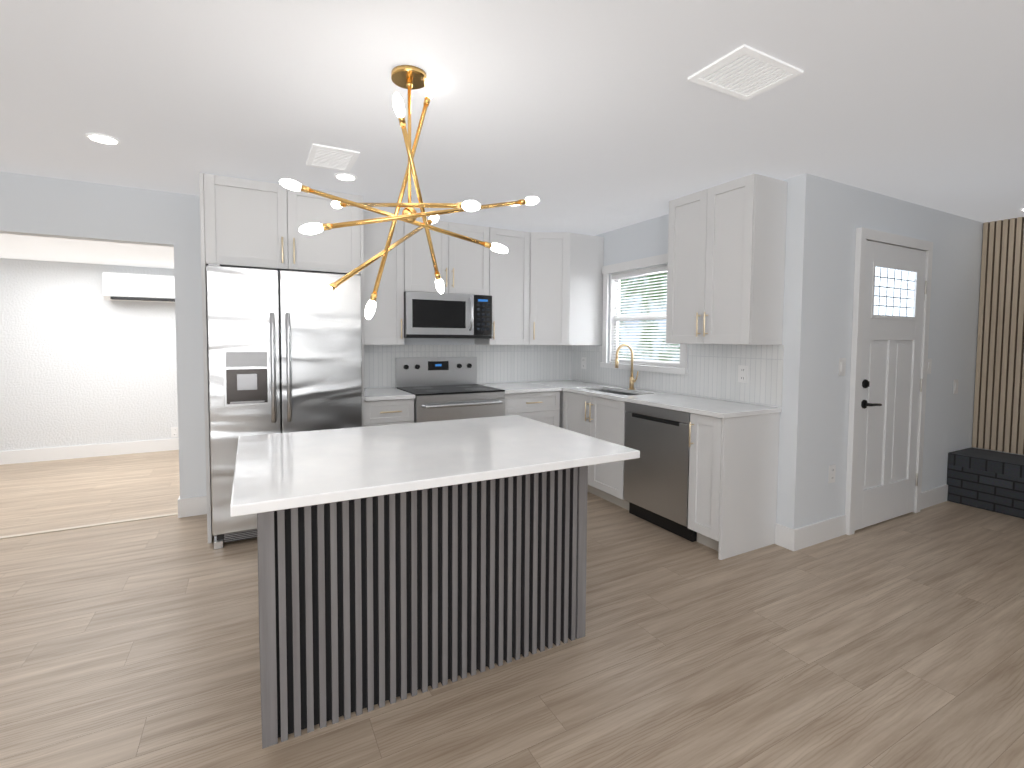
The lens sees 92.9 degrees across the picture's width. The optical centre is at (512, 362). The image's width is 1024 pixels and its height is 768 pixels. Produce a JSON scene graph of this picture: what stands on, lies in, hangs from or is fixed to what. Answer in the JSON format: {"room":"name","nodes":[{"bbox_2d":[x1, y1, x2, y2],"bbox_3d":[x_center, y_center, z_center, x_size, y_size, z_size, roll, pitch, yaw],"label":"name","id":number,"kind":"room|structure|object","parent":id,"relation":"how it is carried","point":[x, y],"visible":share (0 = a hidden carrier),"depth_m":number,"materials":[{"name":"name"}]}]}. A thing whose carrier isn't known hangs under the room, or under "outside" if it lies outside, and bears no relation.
{"room":"kitchen","nodes":[
{"label":"kitchen","id":0,"kind":"room"},
{"bbox_2d":[0,233,173,268],"bbox_3d":[-3.689,-1.026,4.378,4.840,0.020,2.579,-1,3,-28],"label":"ceiling","id":1,"kind":"structure","parent":0,"point":[12,246],"depth_m":4.52,"materials":[{"name":"white paint"}]},
{"bbox_2d":[0,172,560,498],"bbox_3d":[-2.184,-0.042,3.702,6.580,2.340,0.120,-1,3,-28],"label":"wall","id":2,"kind":"structure","parent":0,"point":[82,362],"depth_m":5.05,"materials":[{"name":"white paint"}]},
{"bbox_2d":[0,438,178,464],"bbox_3d":[-4.257,0.962,5.495,4.590,0.135,0.013,-1,3,-28],"label":"baseboard","id":3,"kind":"structure","parent":2,"relation":"attached to","point":[108,449],"depth_m":5.29,"materials":[{"name":"white wood"}]},
{"bbox_2d":[102,272,174,302],"bbox_3d":[-4.026,-0.815,5.405,0.770,0.295,0.225,-1,3,-28],"label":"mini-split air conditioner","id":4,"kind":"object","parent":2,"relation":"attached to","point":[136,287],"visible":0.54,"depth_m":5.27,"materials":[{"name":"white plastic"}]},
{"bbox_2d":[171,427,178,436],"bbox_3d":[-3.926,0.813,5.666,0.075,0.118,0.008,-1,3,-28],"label":"outlet","id":5,"kind":"object","parent":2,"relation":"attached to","point":[174,431],"visible":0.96,"depth_m":5.66,"materials":[{"name":"white plastic"}]},
{"bbox_2d":[363,211,414,344],"bbox_3d":[-1.089,-0.662,4.001,0.436,1.035,0.327,-1,3,-28],"label":"upper cabinet","id":6,"kind":"object","parent":2,"relation":"attached to","point":[386,326],"depth_m":3.88,"materials":[{"name":"white paint"}]},
{"bbox_2d":[415,218,482,294],"bbox_3d":[-0.614,-0.889,4.245,0.760,0.600,0.327,-1,3,-28],"label":"upper cabinet","id":7,"kind":"object","parent":2,"relation":"attached to","point":[459,261],"depth_m":4.11,"materials":[{"name":"white paint"}]},
{"bbox_2d":[404,291,491,338],"bbox_3d":[-0.590,-0.395,4.219,0.756,0.373,0.440,-1,3,-28],"label":"microwave","id":8,"kind":"object","parent":7,"relation":"attached to","point":[436,315],"visible":1,"depth_m":4.05,"materials":[{"name":"silver metal"}]},
{"bbox_2d":[364,345,571,387],"bbox_3d":[-0.371,0.021,4.603,2.250,0.372,0.008,-1,3,-28],"label":"tile backsplash","id":9,"kind":"structure","parent":2,"relation":"attached to","point":[495,363],"depth_m":4.69,"materials":[{"name":"white tile"}]},
{"bbox_2d":[475,226,526,344],"bbox_3d":[-0.089,-0.680,4.520,0.536,1.035,0.359,-1,3,-28],"label":"upper cabinet","id":10,"kind":"object","parent":2,"relation":"attached to","point":[504,275],"depth_m":4.38,"materials":[{"name":"white paint"}]},
{"bbox_2d":[523,232,603,344],"bbox_3d":[0.415,-0.686,4.709,0.779,1.035,0.502,-1,3,-28],"label":"upper cabinet","id":11,"kind":"object","parent":2,"relation":"attached to","point":[543,288],"depth_m":4.50,"materials":[{"name":"white paint"}]},
{"bbox_2d":[0,450,1023,767],"bbox_3d":[-0.177,1.222,2.585,9.260,0.050,9.260,-1,3,-28],"label":"floor","id":12,"kind":"structure","parent":0,"point":[896,642],"depth_m":2.03,"materials":[{"name":"wood"}]},
{"bbox_2d":[0,513,177,538],"bbox_3d":[-3.790,1.152,2.923,2.975,0.006,0.040,-1,3,-28],"label":"trim","id":13,"kind":"structure","parent":12,"relation":"on","point":[78,527],"depth_m":3.36,"materials":[{"name":"beige wood"}]},
{"bbox_2d":[199,172,364,543],"bbox_3d":[-1.643,-0.027,3.544,0.985,2.332,0.665,-1,3,-28],"label":"tall cabinet","id":14,"kind":"object","parent":12,"relation":"on","point":[245,223],"visible":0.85,"depth_m":3.19,"materials":[{"name":"white paint"}]},
{"bbox_2d":[206,264,361,549],"bbox_3d":[-1.601,0.263,3.466,0.905,1.762,0.815,-1,3,-28],"label":"refrigerator","id":15,"kind":"object","parent":12,"relation":"on","point":[284,351],"visible":0.77,"depth_m":3.10,"materials":[{"name":"silver metal"}]},
{"bbox_2d":[365,399,413,426],"bbox_3d":[-1.061,0.697,3.930,0.374,0.858,0.602,-1,3,-28],"label":"base cabinet","id":16,"kind":"object","parent":12,"relation":"on","point":[400,411],"depth_m":3.65,"materials":[{"name":"white paint"}]},
{"bbox_2d":[257,466,587,748],"bbox_3d":[-0.380,0.790,2.112,1.280,0.855,0.610,-1,3,-28],"label":"kitchen island","id":17,"kind":"object","parent":12,"relation":"on","point":[368,603],"visible":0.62,"depth_m":1.78,"materials":[{"name":"black wood"}]},
{"bbox_2d":[230,415,639,516],"bbox_3d":[-0.348,0.350,2.016,1.390,0.030,1.000,-1,3,-28],"label":"island countertop","id":18,"kind":"structure","parent":17,"relation":"on","point":[278,471],"depth_m":1.77,"materials":[{"name":"white stone"}]},
{"bbox_2d":[395,357,504,422],"bbox_3d":[-0.529,0.544,4.139,0.754,1.150,0.689,-1,3,-28],"label":"range","id":19,"kind":"object","parent":12,"relation":"on","point":[444,388],"visible":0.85,"depth_m":4.06,"materials":[{"name":"silver metal"}]},
{"bbox_2d":[505,391,559,426],"bbox_3d":[0.030,0.676,4.516,0.572,0.858,0.602,-1,3,-28],"label":"base cabinet","id":20,"kind":"object","parent":12,"relation":"on","point":[543,407],"depth_m":4.26,"materials":[{"name":"white paint"}]},
{"bbox_2d":[365,382,561,400],"bbox_3d":[-0.461,0.240,4.212,1.714,0.029,0.632,-1,3,-28],"label":"countertop","id":21,"kind":"structure","parent":20,"relation":"on","point":[378,394],"depth_m":4.14,"materials":[{"name":"white stone"}]},
{"bbox_2d":[559,389,614,416],"bbox_3d":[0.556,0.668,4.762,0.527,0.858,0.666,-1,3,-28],"label":"base cabinet","id":22,"kind":"object","parent":12,"relation":"on","point":[571,404],"depth_m":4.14,"materials":[{"name":"white paint"}]},
{"bbox_2d":[530,380,781,417],"bbox_3d":[0.936,0.260,4.008,0.555,0.029,2.314,-1,3,-28],"label":"countertop","id":23,"kind":"structure","parent":22,"relation":"on","point":[717,408],"depth_m":3.47,"materials":[{"name":"white stone"}]},
{"bbox_2d":[595,389,635,395],"bbox_3d":[0.861,0.372,4.133,0.308,0.203,0.688,-1,3,-28],"label":"undermount sink","id":24,"kind":"object","parent":23,"relation":"in","point":[615,392],"visible":0.02,"depth_m":4.34,"materials":[{"name":"silver metal"}]},
{"bbox_2d":[615,344,638,389],"bbox_3d":[0.979,0.040,4.150,0.215,0.396,0.111,-1,3,-28],"label":"brass faucet","id":25,"kind":"object","parent":23,"relation":"on","point":[631,383],"visible":1,"depth_m":4.19,"materials":[{"name":"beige metal"}]},
{"bbox_2d":[559,413,628,509],"bbox_3d":[0.878,0.818,4.167,0.527,0.620,0.817,-1,3,-28],"label":"base cabinet","id":26,"kind":"object","parent":12,"relation":"on","point":[605,480],"depth_m":3.89,"materials":[{"name":"white paint"}]},
{"bbox_2d":[623,402,696,541],"bbox_3d":[1.193,0.734,3.511,0.475,0.855,0.604,-1,3,-28],"label":"dishwasher","id":27,"kind":"object","parent":12,"relation":"on","point":[656,482],"visible":0.69,"depth_m":3.36,"materials":[{"name":"silver metal"}]},
{"bbox_2d":[688,413,779,559],"bbox_3d":[1.427,0.752,3.142,0.527,0.858,0.257,-1,3,-28],"label":"base cabinet","id":28,"kind":"object","parent":12,"relation":"on","point":[733,480],"depth_m":3.02,"materials":[{"name":"white paint"}]},
{"bbox_2d":[947,448,1023,518],"bbox_3d":[4.365,1.019,2.740,0.777,0.404,3.017,-1,3,-28],"label":"brick hearth","id":29,"kind":"object","parent":12,"relation":"on","point":[990,480],"visible":0.94,"depth_m":3.84,"materials":[{"name":"grey brick"}]},
{"bbox_2d":[0,0,1023,235],"bbox_3d":[0.450,-1.092,1.336,9.260,0.020,6.680,-1,3,-28],"label":"ceiling","id":30,"kind":"structure","parent":0,"point":[591,117],"depth_m":2.08,"materials":[{"name":"white paint"}]},
{"bbox_2d":[86,133,119,144],"bbox_3d":[-2.112,-1.151,2.513,0.136,0.008,0.136,-1,3,-28],"label":"recessed light","id":31,"kind":"object","parent":30,"relation":"in","point":[102,138],"visible":1,"depth_m":2.50,"materials":[{"name":"white plastic"}]},
{"bbox_2d":[306,144,359,171],"bbox_3d":[-1.023,-1.156,2.764,0.240,0.008,0.340,-1,3,-28],"label":"ceiling vent","id":32,"kind":"object","parent":30,"relation":"in","point":[328,157],"visible":1,"depth_m":2.74,"materials":[{"name":"white metal"}]},
{"bbox_2d":[334,173,356,180],"bbox_3d":[-1.055,-1.171,3.080,0.136,0.008,0.136,-1,3,-28],"label":"recessed light","id":33,"kind":"object","parent":30,"relation":"in","point":[345,176],"visible":1,"depth_m":3.07,"materials":[{"name":"white plastic"}]},
{"bbox_2d":[280,65,538,319],"bbox_3d":[-0.371,-0.649,1.973,1.027,0.961,0.875,-1,3,-28],"label":"sputnik chandelier","id":34,"kind":"object","parent":30,"relation":"hanging from","point":[409,77],"visible":1,"depth_m":1.88,"materials":[{"name":"gold metal"}]},
{"bbox_2d":[688,44,802,99],"bbox_3d":[0.890,-1.099,1.865,0.340,0.008,0.246,-1,3,-28],"label":"ceiling vent","id":35,"kind":"object","parent":30,"relation":"in","point":[744,72],"visible":0.98,"depth_m":1.85,"materials":[{"name":"white metal"}]},
{"bbox_2d":[575,180,783,406],"bbox_3d":[1.229,-0.041,4.173,0.120,2.340,2.280,-1,3,-28],"label":"wall","id":36,"kind":"structure","parent":0,"point":[648,238],"depth_m":4.28,"materials":[{"name":"white paint"}]},
{"bbox_2d":[600,253,687,374],"bbox_3d":[1.157,-0.409,4.229,0.142,0.960,1.050,-1,3,-28],"label":"window","id":37,"kind":"structure","parent":36,"relation":"in","point":[642,263],"depth_m":4.44,"materials":[{"name":"white"}]},
{"bbox_2d":[611,266,679,365],"bbox_3d":[1.158,-0.395,4.230,0.040,0.810,0.868,-1,3,-28],"label":"window blinds","id":38,"kind":"object","parent":37,"relation":"attached to","point":[645,272],"visible":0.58,"depth_m":4.25,"materials":[{"name":"white plastic"}]},
{"bbox_2d":[572,344,783,407],"bbox_3d":[1.178,0.039,4.127,0.009,0.402,2.314,-1,3,-28],"label":"tile backsplash","id":39,"kind":"structure","parent":36,"relation":"attached to","point":[712,371],"depth_m":3.57,"materials":[{"name":"white tile"}]},
{"bbox_2d":[581,357,585,368],"bbox_3d":[0.726,0.009,4.951,0.008,0.118,0.075,-1,3,-28],"label":"outlet","id":40,"kind":"object","parent":39,"relation":"attached to","point":[583,362],"visible":1,"depth_m":4.95,"materials":[{"name":"white plastic"}]},
{"bbox_2d":[738,365,747,382],"bbox_3d":[1.587,0.081,3.349,0.008,0.118,0.075,-1,3,-28],"label":"outlet","id":41,"kind":"object","parent":39,"relation":"attached to","point":[742,373],"visible":1,"depth_m":3.35,"materials":[{"name":"white plastic"}]},
{"bbox_2d":[666,174,786,344],"bbox_3d":[1.409,-0.636,3.298,0.365,1.025,0.675,-1,3,-28],"label":"upper cabinet","id":42,"kind":"object","parent":36,"relation":"attached to","point":[726,263],"visible":1,"depth_m":3.09,"materials":[{"name":"white paint"}]},
{"bbox_2d":[776,173,983,528],"bbox_3d":[2.872,-0.005,3.671,2.540,2.340,0.120,-1,3,-28],"label":"wall","id":43,"kind":"structure","parent":0,"point":[823,216],"depth_m":3.21,"materials":[{"name":"white paint"}]},
{"bbox_2d":[784,514,845,550],"bbox_3d":[2.017,1.115,3.204,0.582,0.135,0.033,-1,3,-28],"label":"baseboard","id":44,"kind":"structure","parent":43,"relation":"attached to","point":[791,539],"depth_m":3.15,"materials":[{"name":"white wood"}]},
{"bbox_2d":[828,464,835,482],"bbox_3d":[2.123,0.741,3.231,0.075,0.118,0.008,-1,3,-28],"label":"outlet","id":45,"kind":"object","parent":43,"relation":"attached to","point":[831,473],"visible":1,"depth_m":3.23,"materials":[{"name":"white plastic"}]},
{"bbox_2d":[838,358,845,375],"bbox_3d":[2.190,0.031,3.229,0.075,0.118,0.010,-1,3,-28],"label":"light switch","id":46,"kind":"object","parent":43,"relation":"attached to","point":[841,366],"visible":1,"depth_m":3.22,"materials":[{"name":"white plastic"}]},
{"bbox_2d":[845,227,932,534],"bbox_3d":[2.743,0.136,3.493,1.000,2.074,0.081,-1,3,-28],"label":"entry door","id":47,"kind":"structure","parent":43,"relation":"in","point":[890,327],"depth_m":3.49,"materials":[{"name":"white wood"}]},
{"bbox_2d":[920,484,947,509],"bbox_3d":[3.399,1.090,3.934,0.496,0.135,0.013,-1,3,-28],"label":"baseboard","id":48,"kind":"structure","parent":43,"relation":"attached to","point":[937,495],"depth_m":3.93,"materials":[{"name":"white wood"}]},
{"bbox_2d":[953,379,958,393],"bbox_3d":[3.687,0.203,4.043,0.075,0.118,0.010,-1,3,-28],"label":"light switch","id":49,"kind":"object","parent":43,"relation":"attached to","point":[955,387],"visible":0.98,"depth_m":4.03,"materials":[{"name":"white plastic"}]},
{"bbox_2d":[972,217,1023,454],"bbox_3d":[4.209,-0.207,3.863,0.032,1.931,0.784,-1,3,-28],"label":"wall panel","id":50,"kind":"object","parent":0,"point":[998,419],"visible":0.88,"depth_m":4.07,"materials":[{"name":"brown wood"}]},
{"label":"outside","id":51,"kind":"structure","parent":0,"visible":0},
{"bbox_2d":[618,273,679,360],"bbox_3d":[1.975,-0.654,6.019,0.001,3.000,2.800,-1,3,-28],"label":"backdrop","id":52,"kind":"structure","parent":51,"point":[645,314],"depth_m":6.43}
]}

